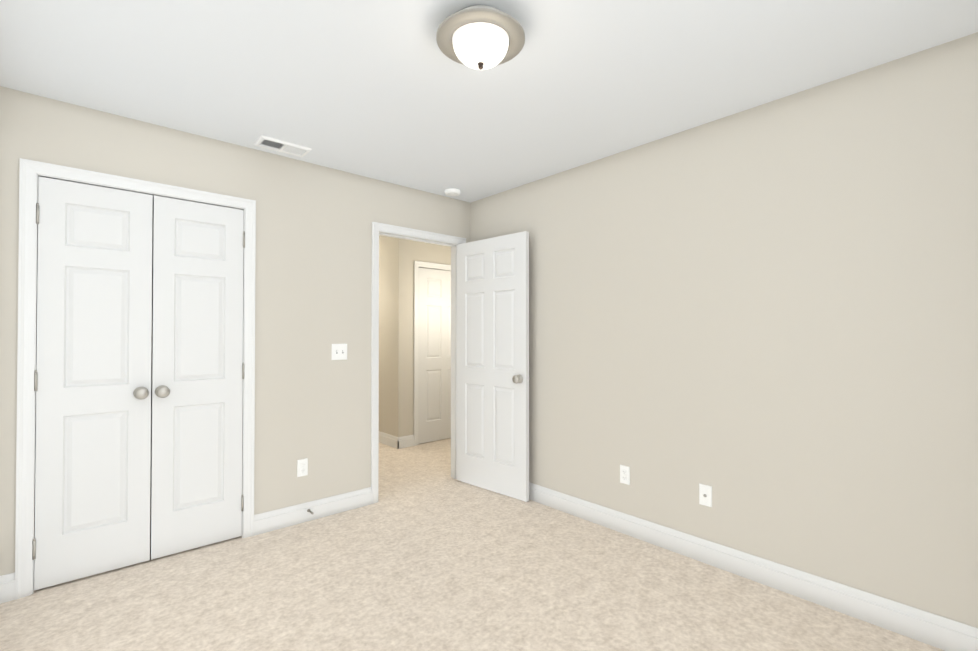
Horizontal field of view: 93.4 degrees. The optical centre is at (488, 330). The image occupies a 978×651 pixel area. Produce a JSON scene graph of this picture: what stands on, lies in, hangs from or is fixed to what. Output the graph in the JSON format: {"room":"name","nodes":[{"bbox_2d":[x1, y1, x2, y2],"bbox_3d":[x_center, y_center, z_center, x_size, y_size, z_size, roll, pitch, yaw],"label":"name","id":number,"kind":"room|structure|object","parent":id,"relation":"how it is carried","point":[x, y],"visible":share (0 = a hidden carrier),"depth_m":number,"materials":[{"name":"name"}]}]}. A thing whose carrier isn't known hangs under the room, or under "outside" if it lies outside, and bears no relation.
{"room":"empty bedroom","nodes":[
{"label":"empty bedroom","id":0,"kind":"room"},
{"bbox_2d":[0,86,469,575],"bbox_3d":[-1.303,0.074,3.158,2.945,2.440,0.120,1,-1,-42],"label":"wall","id":1,"kind":"structure","parent":0,"point":[313,267],"depth_m":3.03,"materials":[{"name":"beige paint"}]},
{"bbox_2d":[32,176,152,590],"bbox_3d":[-2.046,0.259,2.400,0.465,2.030,0.096,1,-1,-42],"label":"closet door","id":2,"kind":"structure","parent":1,"relation":"in","point":[92,380],"depth_m":2.40,"materials":[{"name":"white paint"}]},
{"bbox_2d":[15,158,255,599],"bbox_3d":[-1.916,0.255,2.608,0.960,2.066,0.120,1,-1,-42],"label":"door frame","id":3,"kind":"structure","parent":1,"relation":"attached to","point":[36,269],"depth_m":2.33,"materials":[{"name":"white paint"}]},
{"bbox_2d":[150,195,244,559],"bbox_3d":[-1.694,0.262,2.713,0.465,2.030,0.096,1,-1,-42],"label":"closet door","id":4,"kind":"structure","parent":1,"relation":"in","point":[197,498],"depth_m":2.71,"materials":[{"name":"white paint"}]},
{"bbox_2d":[297,458,307,476],"bbox_3d":[-1.256,0.928,3.104,0.070,0.115,0.010,1,-1,-42],"label":"outlet","id":5,"kind":"object","parent":1,"relation":"attached to","point":[302,467],"visible":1,"depth_m":3.10,"materials":[{"name":"white plastic"}]},
{"bbox_2d":[254,487,371,535],"bbox_3d":[-1.179,1.231,3.166,0.809,0.125,0.015,1,-1,-42],"label":"baseboard","id":6,"kind":"structure","parent":1,"relation":"attached to","point":[272,520],"depth_m":3.13,"materials":[{"name":"white paint"}]},
{"bbox_2d":[332,344,346,359],"bbox_3d":[-1.062,0.155,3.281,0.116,0.115,0.017,1,-1,-42],"label":"switch plate","id":7,"kind":"object","parent":1,"relation":"attached to","point":[339,351],"visible":1,"depth_m":3.28,"materials":[{"name":"white plastic"}]},
{"bbox_2d":[371,222,465,503],"bbox_3d":[-0.582,0.245,3.790,0.899,2.110,0.138,1,-1,-42],"label":"door frame","id":8,"kind":"structure","parent":1,"relation":"attached to","point":[377,227],"depth_m":3.49,"materials":[{"name":"white paint"}]},
{"bbox_2d":[456,231,529,501],"bbox_3d":[0.007,0.273,3.733,0.778,2.030,0.157,-1,-1,43],"label":"entry door","id":9,"kind":"structure","parent":8,"relation":"attached to","point":[492,364],"depth_m":3.68,"materials":[{"name":"white paint"}]},
{"bbox_2d":[379,235,407,436],"bbox_3d":[-1.559,0.102,5.833,0.120,2.440,1.790,1,-1,-42],"label":"wall block","id":10,"kind":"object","parent":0,"point":[393,336],"visible":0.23,"depth_m":5.21,"materials":[{"name":"beige paint"}]},
{"bbox_2d":[379,431,399,448],"bbox_3d":[-1.564,1.259,5.726,0.015,0.125,1.685,1,-1,-42],"label":"baseboard","id":11,"kind":"structure","parent":10,"relation":"attached to","point":[395,441],"depth_m":5.23,"materials":[{"name":"white paint"}]},
{"bbox_2d":[408,240,450,434],"bbox_3d":[-0.280,0.102,5.858,1.820,2.440,0.120,1,-1,-42],"label":"wall","id":12,"kind":"structure","parent":0,"point":[428,252],"depth_m":5.25,"materials":[{"name":"beige paint"}]},
{"bbox_2d":[414,261,450,445],"bbox_3d":[-0.564,0.265,5.590,0.884,2.110,0.138,1,-1,-42],"label":"door frame","id":13,"kind":"structure","parent":12,"relation":"attached to","point":[430,265],"depth_m":5.27,"materials":[{"name":"white paint"}]},
{"bbox_2d":[418,268,450,443],"bbox_3d":[-0.524,0.296,5.544,0.754,2.030,0.096,1,-1,-42],"label":"hall door","id":14,"kind":"structure","parent":12,"relation":"in","point":[434,354],"depth_m":5.45,"materials":[{"name":"white paint"}]},
{"bbox_2d":[0,438,944,650],"bbox_3d":[-0.284,1.327,3.506,5.185,0.060,6.940,1,-1,-42],"label":"floor","id":15,"kind":"structure","parent":0,"point":[426,552],"depth_m":2.23,"materials":[{"name":"carpet"}]},
{"bbox_2d":[0,0,977,235],"bbox_3d":[-0.284,-1.192,3.533,5.185,0.100,6.940,1,-1,-42],"label":"ceiling","id":16,"kind":"structure","parent":0,"point":[389,91],"depth_m":2.05,"materials":[{"name":"white paint"}]},
{"bbox_2d":[254,135,311,156],"bbox_3d":[-1.286,-1.143,2.878,0.300,0.013,0.165,1,-1,-42],"label":"ceiling vent","id":17,"kind":"object","parent":16,"relation":"in","point":[266,142],"visible":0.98,"depth_m":2.87,"materials":[{"name":"white metal"}]},
{"bbox_2d":[445,188,459,195],"bbox_3d":[-0.298,-1.121,3.761,0.128,0.038,0.128,1,-1,-42],"label":"smoke detector","id":18,"kind":"object","parent":16,"relation":"attached to","point":[452,192],"visible":1,"depth_m":3.72,"materials":[{"name":"white plastic"}]},
{"bbox_2d":[436,5,524,69],"bbox_3d":[-0.031,-1.075,1.745,0.336,0.174,0.336,1,-1,-42],"label":"flush ceiling light","id":19,"kind":"object","parent":16,"relation":"attached to","point":[480,37],"visible":1,"depth_m":1.68,"materials":[{"name":"white glass"}]},
{"bbox_2d":[470,32,977,627],"bbox_3d":[1.113,0.069,2.756,0.120,2.440,3.940,1,-1,-42],"label":"wall","id":20,"kind":"structure","parent":0,"point":[762,320],"depth_m":2.27,"materials":[{"name":"beige paint"}]},
{"bbox_2d":[620,465,629,484],"bbox_3d":[0.862,0.921,2.930,0.010,0.115,0.070,1,-1,-42],"label":"outlet","id":21,"kind":"object","parent":20,"relation":"attached to","point":[624,474],"visible":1,"depth_m":2.92,"materials":[{"name":"white plastic"}]},
{"bbox_2d":[699,483,711,506],"bbox_3d":[1.196,0.917,2.551,0.018,0.115,0.070,1,-1,-42],"label":"outlet","id":22,"kind":"object","parent":20,"relation":"attached to","point":[705,495],"visible":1,"depth_m":2.55,"materials":[{"name":"white plastic"}]},
{"bbox_2d":[529,482,977,650],"bbox_3d":[1.055,1.226,2.692,0.035,0.125,3.700,1,-1,-42],"label":"baseboard","id":23,"kind":"structure","parent":20,"relation":"attached to","point":[938,631],"depth_m":2.25,"materials":[{"name":"white paint"}]}
]}

